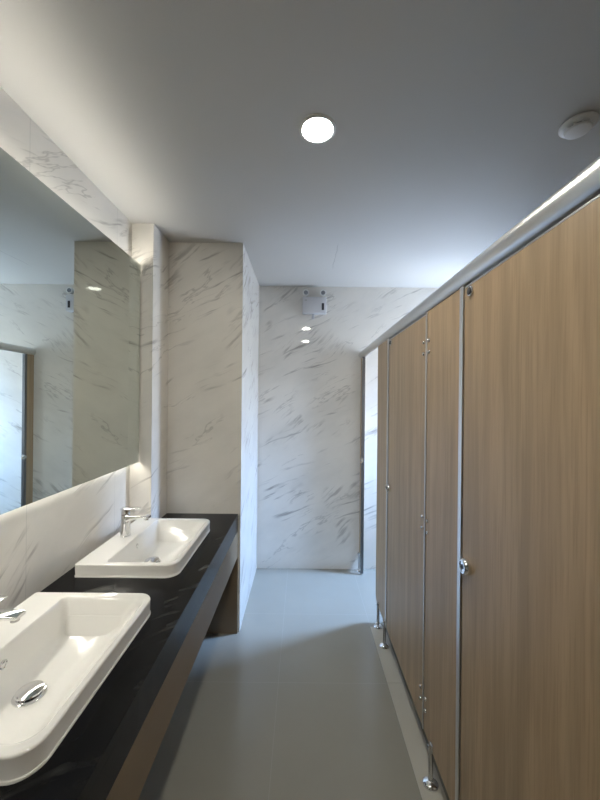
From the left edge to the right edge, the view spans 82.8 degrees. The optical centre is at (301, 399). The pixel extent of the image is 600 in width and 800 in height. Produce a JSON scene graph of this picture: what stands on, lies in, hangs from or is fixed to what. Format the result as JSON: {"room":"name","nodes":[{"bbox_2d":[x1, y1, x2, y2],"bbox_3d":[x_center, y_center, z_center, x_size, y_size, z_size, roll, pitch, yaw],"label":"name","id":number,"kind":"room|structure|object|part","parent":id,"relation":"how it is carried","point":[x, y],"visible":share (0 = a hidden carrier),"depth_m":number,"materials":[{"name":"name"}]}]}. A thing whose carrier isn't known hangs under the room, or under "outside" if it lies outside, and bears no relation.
{"room":"public restroom","nodes":[
{"label":"public restroom","id":0,"kind":"room"},
{"bbox_2d":[0,87,131,608],"bbox_3d":[-1.102,0.244,0.618,0.150,2.600,5.035,1,0,0],"label":"wall","id":1,"kind":"structure","parent":0,"point":[42,540],"depth_m":1.41,"materials":[{"name":"white stone"}]},
{"bbox_2d":[0,147,140,514],"bbox_3d":[-0.994,-0.218,0.411,0.058,1.174,3.222,1,0,0],"label":"wall mirror","id":2,"kind":"object","parent":1,"relation":"attached to","point":[70,295],"visible":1,"depth_m":1.34,"materials":[{"name":"clear glass"}]},
{"bbox_2d":[129,223,168,522],"bbox_3d":[-0.963,0.246,2.151,0.129,2.600,0.242,1,0,0],"label":"wall pier","id":3,"kind":"object","parent":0,"point":[150,247],"visible":0.64,"depth_m":2.03,"materials":[{"name":"white stone"}]},
{"bbox_2d":[167,242,258,631],"bbox_3d":[-0.716,0.248,2.704,0.622,2.600,0.863,1,0,0],"label":"wall column","id":4,"kind":"structure","parent":0,"point":[212,445],"depth_m":2.27,"materials":[{"name":"white stone"}]},
{"bbox_2d":[138,568,449,799],"bbox_3d":[0.260,1.608,0.618,3.050,0.100,5.335,1,0,0],"label":"floor","id":5,"kind":"structure","parent":0,"point":[296,703],"depth_m":1.71,"materials":[{"name":"tile"}]},
{"bbox_2d":[0,513,237,799],"bbox_3d":[-0.731,1.153,0.186,0.608,0.790,4.172,1,0,0],"label":"countertop","id":6,"kind":"structure","parent":5,"relation":"on","point":[110,751],"depth_m":1.02,"materials":[{"name":"black stone"}]},
{"bbox_2d":[0,592,150,785],"bbox_3d":[-0.754,0.773,0.957,0.440,0.140,0.576,1,0,0],"label":"washbasin","id":7,"kind":"object","parent":6,"relation":"in","point":[54,660],"visible":1,"depth_m":1.01,"materials":[{"name":"white ceramic"}]},
{"bbox_2d":[0,595,25,622],"bbox_3d":[-0.862,0.628,0.952,0.151,0.148,0.055,1,0,0],"label":"mixer tap","id":8,"kind":"object","parent":7,"relation":"on","point":[12,615],"visible":1,"depth_m":0.95,"materials":[{"name":"silver metal"}]},
{"bbox_3d":[-0.883,0.572,0.952,0.098,0.037,0.046,1,0,0],"label":"lever","id":9,"kind":"part","parent":8,"relation":"part of","materials":[{"name":"silver metal"}]},
{"bbox_3d":[-0.848,0.611,0.952,0.125,0.038,0.043,1,0,0],"label":"spout","id":10,"kind":"part","parent":8,"relation":"part of","materials":[{"name":"silver metal"}]},
{"bbox_2d":[74,518,209,577],"bbox_3d":[-0.754,0.773,1.736,0.440,0.140,0.576,1,0,0],"label":"washbasin","id":11,"kind":"object","parent":6,"relation":"in","point":[155,547],"visible":0.94,"depth_m":1.70,"materials":[{"name":"white ceramic"}]},
{"bbox_2d":[120,506,150,537],"bbox_3d":[-0.862,0.628,1.756,0.151,0.148,0.055,1,0,0],"label":"mixer tap","id":12,"kind":"object","parent":11,"relation":"on","point":[126,516],"visible":1,"depth_m":1.74,"materials":[{"name":"silver metal"}]},
{"bbox_3d":[-0.883,0.572,1.756,0.098,0.037,0.046,1,0,0],"label":"lever","id":13,"kind":"part","parent":12,"relation":"part of","materials":[{"name":"silver metal"}]},
{"bbox_3d":[-0.848,0.611,1.756,0.125,0.038,0.043,1,0,0],"label":"spout","id":14,"kind":"part","parent":12,"relation":"part of","materials":[{"name":"silver metal"}]},
{"bbox_3d":[-0.440,0.962,0.186,0.019,0.178,4.172,1,0,0],"label":"panel","id":15,"kind":"part","parent":6,"relation":"part of","materials":[{"name":"brown wood"}]},
{"bbox_3d":[-0.668,1.299,2.264,0.479,0.499,0.016,1,0,0],"label":"panel","id":16,"kind":"part","parent":6,"relation":"part of","materials":[{"name":"brown wood"}]},
{"bbox_2d":[371,627,446,799],"bbox_3d":[0.518,1.558,0.217,0.095,0.004,4.233,1,0,0],"label":"trim","id":17,"kind":"structure","parent":5,"relation":"on","point":[415,741],"depth_m":1.65,"materials":[{"name":"beige stone"}]},
{"bbox_2d":[373,339,388,649],"bbox_3d":[0.530,0.586,2.275,0.062,1.940,0.310,1,0,0],"label":"panel","id":18,"kind":"object","parent":17,"relation":"on","point":[383,349],"visible":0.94,"depth_m":2.26,"materials":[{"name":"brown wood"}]},
{"bbox_3d":[0.530,1.470,2.335,0.036,0.156,0.024,1,0,0],"label":"leg","id":19,"kind":"part","parent":18,"relation":"part of","materials":[{"name":"metal"}]},
{"bbox_3d":[0.530,1.470,2.151,0.036,0.156,0.024,1,0,0],"label":"leg","id":20,"kind":"part","parent":18,"relation":"part of","materials":[{"name":"metal"}]},
{"bbox_2d":[422,286,465,799],"bbox_3d":[0.530,0.586,1.311,0.062,1.940,0.342,1,0,0],"label":"panel","id":21,"kind":"object","parent":17,"relation":"on","point":[445,322],"visible":0.95,"depth_m":1.28,"materials":[{"name":"brown wood"}]},
{"bbox_2d":[385,315,429,722],"bbox_3d":[0.537,0.525,1.778,0.039,1.801,0.676,1,0,-1],"label":"door","id":22,"kind":"structure","parent":21,"relation":"attached to","point":[407,349],"depth_m":1.72,"materials":[{"name":"brown wood"}]},
{"bbox_3d":[0.530,1.470,1.378,0.036,0.156,0.024,1,0,0],"label":"leg","id":23,"kind":"part","parent":21,"relation":"part of","materials":[{"name":"metal"}]},
{"bbox_2d":[359,156,599,357],"bbox_3d":[0.555,-0.415,1.258,0.056,0.063,3.755,1,0,0],"label":"rail","id":24,"kind":"object","parent":21,"relation":"on","point":[585,186],"visible":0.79,"depth_m":0.84,"materials":[{"name":"metal"}]},
{"bbox_3d":[0.530,0.586,-0.066,0.062,1.940,1.108,1,0,0],"label":"panel","id":25,"kind":"object","parent":17,"relation":"on","visible":0},
{"bbox_2d":[459,194,599,799],"bbox_3d":[0.537,0.525,0.790,0.039,1.801,0.688,1,0,-1],"label":"door","id":26,"kind":"structure","parent":25,"relation":"attached to","point":[529,566],"depth_m":0.78,"materials":[{"name":"brown wood"}]},
{"bbox_2d":[0,0,599,287],"bbox_3d":[0.285,-1.092,0.618,3.050,0.100,5.335,1,0,0],"label":"ceiling","id":27,"kind":"structure","parent":0,"point":[448,116],"depth_m":1.24,"materials":[{"name":"paint"}]},
{"bbox_2d":[299,113,335,143],"bbox_3d":[0.060,-1.041,1.310,0.142,0.007,0.142,1,0,0],"label":"recessed light","id":28,"kind":"object","parent":27,"relation":"in","point":[317,128],"visible":1,"depth_m":1.30,"materials":[{"name":"white plastic"}]},
{"bbox_2d":[303,118,331,140],"bbox_3d":[0.060,-1.042,1.310,0.113,0.004,0.113,1,0,26],"label":"diffuser","id":29,"kind":"object","parent":28,"relation":"attached to","point":[314,129],"depth_m":1.31,"materials":[{"name":"white plastic"}]},
{"bbox_2d":[558,111,598,139],"bbox_3d":[1.035,-1.019,1.275,0.119,0.032,0.119,1,0,0],"label":"smoke detector","id":30,"kind":"object","parent":27,"relation":"attached to","point":[578,125],"visible":1,"depth_m":1.25,"materials":[{"name":"white plastic"}]},
{"bbox_2d":[257,286,437,568],"bbox_3d":[0.310,0.258,3.210,2.675,2.600,0.150,1,0,0],"label":"wall","id":31,"kind":"structure","parent":0,"point":[308,484],"depth_m":3.13,"materials":[{"name":"white stone"}]},
{"bbox_2d":[302,289,325,318],"bbox_3d":[0.112,-0.872,3.103,0.216,0.260,0.064,1,0,0],"label":"emergency light","id":32,"kind":"object","parent":31,"relation":"attached to","point":[312,306],"visible":1,"depth_m":3.07,"materials":[{"name":"grey plastic"}]},
{"bbox_2d":[356,357,364,573],"bbox_3d":[0.530,0.586,3.072,0.062,1.940,0.128,1,0,0],"label":"panel","id":33,"kind":"object","parent":31,"relation":"attached to","point":[362,410],"visible":1,"depth_m":3.03,"materials":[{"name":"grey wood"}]},
{"bbox_3d":[0.530,1.470,3.105,0.036,0.156,0.024,1,0,0],"label":"leg","id":34,"kind":"part","parent":33,"relation":"part of","materials":[{"name":"metal"}]}
]}

